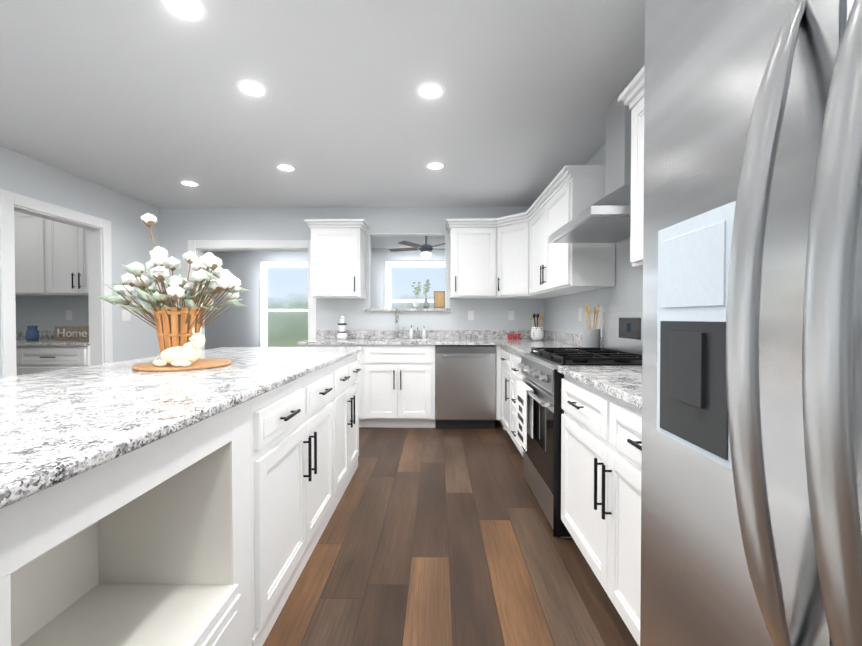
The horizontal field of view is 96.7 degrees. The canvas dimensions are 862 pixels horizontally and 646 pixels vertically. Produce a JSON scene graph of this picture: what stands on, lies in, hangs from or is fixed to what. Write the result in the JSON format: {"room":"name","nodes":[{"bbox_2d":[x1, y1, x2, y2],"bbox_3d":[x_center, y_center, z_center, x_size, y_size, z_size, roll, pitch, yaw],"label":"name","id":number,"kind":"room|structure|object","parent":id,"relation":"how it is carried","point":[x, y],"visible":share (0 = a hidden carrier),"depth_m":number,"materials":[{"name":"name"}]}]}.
{"room":"kitchen","nodes":[
{"label":"kitchen","id":0,"kind":"room"},
{"bbox_2d":[15,296,88,330],"bbox_3d":[-4.225,-0.142,4.621,1.630,2.495,0.330,0,1,1],"label":"wall","id":1,"kind":"structure","parent":0,"point":[45,313],"depth_m":4.46,"materials":[{"name":"paint"}]},
{"bbox_2d":[16,331,54,338],"bbox_3d":[-4.228,0.138,4.444,1.620,0.100,0.022,0,1,1],"label":"backsplash","id":2,"kind":"structure","parent":1,"relation":"attached to","point":[19,334],"depth_m":4.44,"materials":[{"name":"white stone"}]},
{"bbox_2d":[14,211,61,296],"bbox_3d":[-4.591,-0.778,4.283,0.900,0.945,0.330,0,1,1],"label":"upper cabinet","id":3,"kind":"object","parent":1,"relation":"attached to","point":[29,230],"depth_m":4.12,"materials":[{"name":"white wood"}]},
{"bbox_2d":[46,219,87,296],"bbox_3d":[-3.781,-0.777,4.270,0.720,0.945,0.330,0,1,1],"label":"upper cabinet","id":4,"kind":"object","parent":1,"relation":"attached to","point":[51,258],"depth_m":4.11,"materials":[{"name":"white wood"}]},
{"bbox_2d":[66,310,71,319],"bbox_3d":[-4.208,-0.090,4.453,0.070,0.115,0.005,0,1,1],"label":"electrical outlet","id":5,"kind":"object","parent":1,"relation":"attached to","point":[68,314],"visible":1,"depth_m":4.45,"materials":[{"name":"plastic"}]},
{"bbox_2d":[0,146,159,377],"bbox_3d":[-3.407,-0.093,1.148,0.120,2.495,7.010,0,1,1],"label":"wall","id":6,"kind":"structure","parent":0,"point":[135,337],"depth_m":4.00,"materials":[{"name":"paint"}]},
{"bbox_2d":[0,189,112,377],"bbox_3d":[-3.369,0.042,3.454,0.152,2.160,1.000,0,1,1],"label":"door frame","id":7,"kind":"structure","parent":6,"relation":"attached to","point":[99,276],"depth_m":3.49,"materials":[{"name":"white wood"}]},
{"bbox_2d":[122,310,130,320],"bbox_3d":[-3.293,-0.083,4.142,0.007,0.115,0.115,0,1,1],"label":"light switch","id":8,"kind":"object","parent":6,"relation":"attached to","point":[126,315],"visible":1,"depth_m":4.14,"materials":[{"name":"plastic"}]},
{"bbox_2d":[0,0,644,247],"bbox_3d":[-1.275,-1.409,2.440,7.840,0.100,9.940,0,1,1],"label":"ceiling","id":9,"kind":"structure","parent":0,"point":[147,102],"depth_m":2.30,"materials":[{"name":"paint"}]},
{"bbox_2d":[160,0,207,22],"bbox_3d":[-1.050,-1.344,1.627,0.176,0.005,0.176,0,1,1],"label":"recessed light","id":10,"kind":"object","parent":9,"relation":"in","point":[195,11],"visible":1,"depth_m":1.64,"materials":[{"name":"white plastic"}]},
{"bbox_2d":[179,180,199,186],"bbox_3d":[-2.380,-1.375,3.779,0.176,0.005,0.176,0,1,1],"label":"recessed light","id":11,"kind":"object","parent":9,"relation":"in","point":[189,183],"visible":0.98,"depth_m":3.78,"materials":[{"name":"white"}]},
{"bbox_2d":[235,79,268,97],"bbox_3d":[-1.033,-1.353,2.212,0.176,0.005,0.176,0,1,1],"label":"recessed light","id":12,"kind":"object","parent":9,"relation":"in","point":[252,88],"visible":1,"depth_m":2.21,"materials":[{"name":"white"}]},
{"bbox_2d":[275,164,295,171],"bbox_3d":[-1.280,-1.369,3.381,0.176,0.005,0.176,0,1,1],"label":"recessed light","id":13,"kind":"object","parent":9,"relation":"in","point":[286,167],"visible":1,"depth_m":3.37,"materials":[{"name":"white plastic"}]},
{"bbox_2d":[388,236,444,258],"bbox_3d":[-0.081,-1.212,6.061,1.216,0.395,1.169,0,1,1],"label":"ceiling fan","id":14,"kind":"object","parent":9,"relation":"hanging from","point":[425,249],"visible":0.81,"depth_m":5.96,"materials":[{"name":"grey metal"}]},
{"bbox_2d":[415,81,445,99],"bbox_3d":[-0.003,-1.353,2.236,0.176,0.005,0.176,0,1,1],"label":"recessed light","id":15,"kind":"object","parent":9,"relation":"in","point":[430,90],"visible":1,"depth_m":2.23,"materials":[{"name":"white plastic"}]},
{"bbox_2d":[425,162,444,169],"bbox_3d":[0.038,-1.368,3.339,0.176,0.005,0.176,0,1,1],"label":"recessed light","id":16,"kind":"object","parent":9,"relation":"in","point":[435,165],"visible":1,"depth_m":3.33,"materials":[{"name":"white"}]},
{"bbox_2d":[204,248,444,349],"bbox_3d":[-1.195,-0.181,7.367,7.840,2.495,0.120,0,1,1],"label":"wall","id":17,"kind":"structure","parent":0,"point":[236,326],"depth_m":7.34,"materials":[{"name":"paint"}]},
{"bbox_2d":[260,261,307,346],"bbox_3d":[-2.721,-0.293,7.340,1.140,1.770,0.120,0,1,1],"label":"dining room window","id":18,"kind":"structure","parent":17,"relation":"in","point":[299,264],"depth_m":7.33,"materials":[{"name":"white wood"}]},
{"bbox_2d":[385,261,444,307],"bbox_3d":[-0.226,-0.467,7.297,1.350,1.420,0.120,0,1,1],"label":"living room window","id":19,"kind":"structure","parent":17,"relation":"in","point":[388,266],"depth_m":7.28,"materials":[{"name":"white wood"}]},
{"bbox_2d":[159,206,543,353],"bbox_3d":[-0.364,-0.143,4.663,6.090,2.495,0.120,0,1,1],"label":"wall","id":20,"kind":"structure","parent":0,"point":[179,228],"depth_m":4.61,"materials":[{"name":"paint"}]},
{"bbox_2d":[188,240,316,349],"bbox_3d":[-2.156,0.054,4.695,1.555,2.100,0.152,0,1,1],"label":"trim","id":21,"kind":"structure","parent":20,"relation":"attached to","point":[198,248],"depth_m":4.61,"materials":[{"name":"white wood"}]},
{"bbox_2d":[305,219,368,298],"bbox_3d":[-1.069,-0.720,4.419,0.658,0.865,0.366,0,1,1],"label":"upper cabinet","id":22,"kind":"object","parent":20,"relation":"attached to","point":[337,258],"visible":1,"depth_m":4.28,"materials":[{"name":"white wood"}]},
{"bbox_2d":[318,330,489,337],"bbox_3d":[-0.336,0.136,4.590,2.068,0.100,0.022,0,1,1],"label":"backsplash","id":23,"kind":"structure","parent":20,"relation":"attached to","point":[321,333],"depth_m":4.58,"materials":[{"name":"white stone"}]},
{"bbox_2d":[364,233,449,310],"bbox_3d":[-0.282,-0.608,4.655,1.025,0.935,0.220,0,1,1],"label":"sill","id":24,"kind":"structure","parent":20,"relation":"attached to","point":[406,309],"depth_m":4.59,"materials":[{"name":"wood"}]},
{"bbox_2d":[411,282,420,307],"bbox_3d":[-0.177,-0.339,4.662,0.126,0.325,0.072,0,1,1],"label":"sprig","id":25,"kind":"object","parent":24,"relation":"on","point":[416,302],"visible":0.92,"depth_m":4.65,"materials":[{"name":"green plant"}]},
{"bbox_2d":[423,279,430,307],"bbox_3d":[-0.053,-0.354,4.660,0.099,0.354,0.072,0,1,1],"label":"sprig","id":26,"kind":"object","parent":24,"relation":"on","point":[426,290],"visible":0.96,"depth_m":4.65,"materials":[{"name":"green plant"}]},
{"bbox_2d":[434,291,444,307],"bbox_3d":[0.102,-0.286,4.712,0.140,0.215,0.083,0,1,1],"label":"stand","id":27,"kind":"object","parent":24,"relation":"on","point":[439,299],"visible":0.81,"depth_m":4.69,"materials":[{"name":"brown wood"}]},
{"bbox_2d":[468,311,473,319],"bbox_3d":[0.478,-0.089,4.586,0.070,0.115,0.007,0,1,1],"label":"electrical outlet","id":28,"kind":"object","parent":20,"relation":"attached to","point":[470,315],"visible":1,"depth_m":4.58,"materials":[{"name":"plastic"}]},
{"bbox_2d":[449,221,500,298],"bbox_3d":[0.504,-0.692,4.391,0.569,0.810,0.370,0,1,1],"label":"upper cabinet","id":29,"kind":"object","parent":20,"relation":"attached to","point":[473,244],"depth_m":4.25,"materials":[{"name":"white wood"}]},
{"bbox_2d":[490,330,530,337],"bbox_3d":[1.024,0.136,4.569,0.650,0.100,0.022,0,1,1],"label":"backsplash","id":30,"kind":"structure","parent":20,"relation":"attached to","point":[493,333],"depth_m":4.56,"materials":[{"name":"white stone"}]},
{"bbox_2d":[508,311,513,319],"bbox_3d":[0.960,-0.089,4.578,0.070,0.115,0.007,0,1,1],"label":"electrical outlet","id":31,"kind":"object","parent":20,"relation":"attached to","point":[510,315],"visible":1,"depth_m":4.58,"materials":[{"name":"plastic"}]},
{"bbox_2d":[263,418,637,645],"bbox_3d":[-1.275,1.185,2.476,7.840,0.100,9.940,0,1,1],"label":"floor","id":32,"kind":"structure","parent":0,"point":[435,536],"depth_m":1.82,"materials":[{"name":"brown wood"}]},
{"bbox_2d":[16,343,89,374],"bbox_3d":[-3.783,0.669,4.137,0.720,0.886,0.635,0,1,1],"label":"base cabinet","id":33,"kind":"object","parent":32,"relation":"on","point":[45,352],"depth_m":3.82,"materials":[{"name":"white wood"}]},
{"bbox_2d":[16,339,88,346],"bbox_3d":[-4.233,0.208,4.131,1.620,0.032,0.650,0,1,1],"label":"countertop","id":34,"kind":"structure","parent":33,"relation":"on","point":[19,342],"depth_m":3.84,"materials":[{"name":"white stone"}]},
{"bbox_2d":[25,325,39,340],"bbox_3d":[-4.328,0.108,4.161,0.110,0.165,0.110,0,1,1],"label":"jar","id":35,"kind":"object","parent":34,"relation":"on","point":[32,332],"visible":0.94,"depth_m":4.13,"materials":[{"name":"blue ceramic"}]},
{"bbox_2d":[52,326,88,339],"bbox_3d":[-3.976,0.112,4.265,0.420,0.154,0.080,0,1,1],"label":"plaque","id":36,"kind":"object","parent":34,"relation":"on","point":[71,332],"visible":0.98,"depth_m":4.25,"materials":[{"name":"brown wood"}]},
{"bbox_2d":[0,353,360,645],"bbox_3d":[-0.974,0.694,1.774,0.856,0.903,2.520,0,1,1],"label":"kitchen island","id":37,"kind":"object","parent":32,"relation":"on","point":[208,531],"visible":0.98,"depth_m":1.18,"materials":[{"name":"white wood"}]},
{"bbox_2d":[0,347,361,508],"bbox_3d":[-1.128,0.225,1.770,1.117,0.030,2.600,0,1,1],"label":"island countertop","id":38,"kind":"structure","parent":37,"relation":"on","point":[58,426],"depth_m":1.05,"materials":[{"name":"stone"}]},
{"bbox_2d":[132,359,231,371],"bbox_3d":[-1.195,0.201,1.861,0.410,0.014,0.410,0,1,1],"label":"wood tray","id":39,"kind":"object","parent":38,"relation":"on","point":[198,364],"visible":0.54,"depth_m":1.75,"materials":[{"name":"brown wood"}]},
{"bbox_2d":[96,213,248,352],"bbox_3d":[-1.227,-0.174,1.898,0.624,0.735,0.495,0,1,1],"label":"flower arrangement","id":40,"kind":"object","parent":39,"relation":"on","point":[177,316],"visible":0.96,"depth_m":1.82,"materials":[{"name":"white plant"}]},
{"bbox_2d":[152,327,205,366],"bbox_3d":[-1.144,0.107,1.746,0.223,0.175,0.122,0,1,1],"label":"rabbit figurine","id":41,"kind":"object","parent":39,"relation":"on","point":[186,354],"visible":1,"depth_m":1.72,"materials":[{"name":"ceramic"}]},
{"bbox_2d":[299,346,361,426],"bbox_3d":[-1.040,0.667,4.303,0.670,0.886,0.635,0,1,1],"label":"base cabinet","id":42,"kind":"object","parent":32,"relation":"on","point":[359,355],"depth_m":4.00,"materials":[{"name":"white wood"}]},
{"bbox_2d":[362,346,435,427],"bbox_3d":[-0.328,0.667,4.291,0.755,0.886,0.635,0,1,1],"label":"base cabinet","id":43,"kind":"object","parent":32,"relation":"on","point":[396,378],"depth_m":3.98,"materials":[{"name":"white wood"}]},
{"bbox_2d":[298,338,497,345],"bbox_3d":[-0.341,0.206,4.277,2.068,0.032,0.650,0,1,1],"label":"countertop","id":44,"kind":"structure","parent":43,"relation":"on","point":[319,341],"depth_m":4.00,"materials":[{"name":"white stone"}]},
{"bbox_2d":[337,316,347,338],"bbox_3d":[-1.033,0.051,4.457,0.124,0.272,0.122,0,1,1],"label":"figurine","id":45,"kind":"object","parent":44,"relation":"on","point":[342,333],"visible":1,"depth_m":4.42,"materials":[{"name":"ceramic"}]},
{"bbox_2d":[395,308,403,338],"bbox_3d":[-0.367,0.008,4.436,0.108,0.358,0.195,0,1,1],"label":"faucet","id":46,"kind":"object","parent":44,"relation":"on","point":[397,321],"visible":1,"depth_m":4.49,"materials":[{"name":"silver metal"}]},
{"bbox_2d":[409,325,412,338],"bbox_3d":[-0.231,0.105,4.508,0.043,0.163,0.048,-1,1,-38],"label":"soap bottle","id":47,"kind":"object","parent":44,"relation":"on","point":[411,331],"depth_m":4.49,"materials":[{"name":"white plastic"}]},
{"bbox_2d":[422,329,425,338],"bbox_3d":[-0.080,0.110,4.504,0.040,0.153,0.047,-1,1,-32],"label":"soap bottle","id":48,"kind":"object","parent":44,"relation":"on","point":[423,332],"depth_m":4.50,"materials":[{"name":"white plastic"}]},
{"bbox_2d":[436,345,495,428],"bbox_3d":[0.365,0.674,4.252,0.622,0.872,0.681,0,1,1],"label":"dishwasher","id":49,"kind":"object","parent":32,"relation":"on","point":[465,386],"visible":0.96,"depth_m":3.96,"materials":[{"name":"silver metal"}]},
{"bbox_2d":[494,345,497,419],"bbox_3d":[1.013,0.667,4.280,0.663,0.886,0.615,0,1,1],"label":"base cabinet","id":50,"kind":"object","parent":32,"relation":"on","point":[494,345],"depth_m":3.98,"materials":[{"name":"white wood"}]},
{"bbox_2d":[498,346,509,434],"bbox_3d":[1.016,0.677,3.602,0.635,0.886,0.520,0,1,1],"label":"base cabinet","id":51,"kind":"object","parent":32,"relation":"on","point":[509,353],"depth_m":3.70,"materials":[{"name":"white wood"}]},
{"bbox_2d":[490,338,582,353],"bbox_3d":[1.010,0.215,3.674,0.650,0.032,1.814,0,1,1],"label":"countertop","id":52,"kind":"structure","parent":51,"relation":"on","point":[523,345],"depth_m":3.57,"materials":[{"name":"white stone"}]},
{"bbox_2d":[508,333,520,338],"bbox_3d":[0.981,0.150,4.511,0.156,0.072,0.024,0,1,1],"label":"red letters","id":53,"kind":"object","parent":52,"relation":"on","point":[518,334],"visible":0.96,"depth_m":4.50,"materials":[{"name":"paint"}]},
{"bbox_2d":[530,313,544,340],"bbox_3d":[1.167,0.041,4.191,0.148,0.299,0.140,0,1,1],"label":"jar","id":54,"kind":"object","parent":52,"relation":"on","point":[537,333],"visible":1,"depth_m":4.15,"materials":[{"name":"white ceramic"}]},
{"bbox_2d":[583,305,600,346],"bbox_3d":[1.202,0.034,2.865,0.124,0.350,0.124,0,1,1],"label":"utensil crock","id":55,"kind":"object","parent":52,"relation":"on","point":[591,337],"visible":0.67,"depth_m":2.83,"materials":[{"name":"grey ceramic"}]},
{"bbox_2d":[510,350,525,456],"bbox_3d":[1.007,0.684,3.058,0.635,0.886,0.569,0,1,1],"label":"base cabinet","id":56,"kind":"object","parent":32,"relation":"on","point":[515,372],"depth_m":3.20,"materials":[{"name":"white wood"}]},
{"bbox_2d":[516,312,642,538],"bbox_3d":[0.950,0.534,2.382,0.726,1.205,0.767,0,1,1],"label":"range","id":57,"kind":"object","parent":32,"relation":"on","point":[539,410],"visible":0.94,"depth_m":2.27,"materials":[{"name":"silver metal"}]},
{"bbox_2d":[561,374,641,645],"bbox_3d":[0.981,0.707,1.436,0.635,0.886,1.120,0,1,1],"label":"base cabinet","id":58,"kind":"object","parent":32,"relation":"on","point":[601,443],"depth_m":1.45,"materials":[{"name":"white wood"}]},
{"bbox_2d":[557,366,641,409],"bbox_3d":[0.972,0.247,1.345,0.650,0.032,1.289,0,1,1],"label":"countertop","id":59,"kind":"structure","parent":58,"relation":"on","point":[623,383],"depth_m":1.57,"materials":[{"name":"white stone"}]},
{"bbox_2d":[640,0,861,645],"bbox_3d":[0.778,0.280,0.215,0.951,1.775,0.910,0,1,1],"label":"fridge","id":60,"kind":"object","parent":32,"relation":"on","point":[751,504],"visible":1,"depth_m":0.40,"materials":[{"name":"silver metal"}]},
{"bbox_2d":[544,144,642,336],"bbox_3d":[1.358,-0.092,1.070,0.120,2.495,7.010,0,1,1],"label":"wall","id":61,"kind":"structure","parent":0,"point":[623,294],"depth_m":2.99,"materials":[{"name":"paint"}]},
{"bbox_2d":[497,217,550,298],"bbox_3d":[1.040,-0.690,4.263,0.610,0.810,0.609,0,1,1],"label":"upper cabinet","id":62,"kind":"object","parent":61,"relation":"attached to","point":[516,256],"depth_m":4.13,"materials":[{"name":"white wood"}]},
{"bbox_2d":[525,169,614,296],"bbox_3d":[1.145,-0.678,3.374,0.371,0.810,1.267,0,1,1],"label":"upper cabinet","id":63,"kind":"object","parent":61,"relation":"attached to","point":[551,269],"depth_m":2.88,"materials":[{"name":"white wood"}]},
{"bbox_2d":[543,330,602,347],"bbox_3d":[1.323,0.149,3.657,0.022,0.100,1.792,0,1,1],"label":"backsplash","id":64,"kind":"structure","parent":61,"relation":"attached to","point":[574,339],"depth_m":3.71,"materials":[{"name":"white stone"}]},
{"bbox_2d":[579,308,581,320],"bbox_3d":[1.331,-0.078,3.416,0.007,0.115,0.070,0,1,1],"label":"electrical outlet","id":65,"kind":"object","parent":61,"relation":"attached to","point":[580,314],"visible":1,"depth_m":3.41,"materials":[{"name":"plastic"}]},
{"bbox_2d":[548,86,630,242],"bbox_3d":[1.066,-0.954,2.316,0.496,0.800,0.755,0,1,1],"label":"range hood","id":66,"kind":"object","parent":61,"relation":"attached to","point":[606,218],"visible":0.48,"depth_m":2.24,"materials":[{"name":"silver metal"}]},
{"bbox_2d":[618,65,644,266],"bbox_3d":[0.994,-0.694,0.848,0.590,0.865,2.191,0,1,1],"label":"upper cabinet","id":67,"kind":"object","parent":61,"relation":"attached to","point":[631,96],"visible":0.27,"depth_m":1.82,"materials":[{"name":"white wood"}]},
{"label":"outside","id":68,"kind":"structure","parent":0,"visible":0},
{"bbox_2d":[267,267,444,346],"bbox_3d":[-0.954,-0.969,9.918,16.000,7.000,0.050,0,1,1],"label":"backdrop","id":69,"kind":"structure","parent":68,"point":[287,288],"depth_m":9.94,"materials":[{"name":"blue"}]}
]}

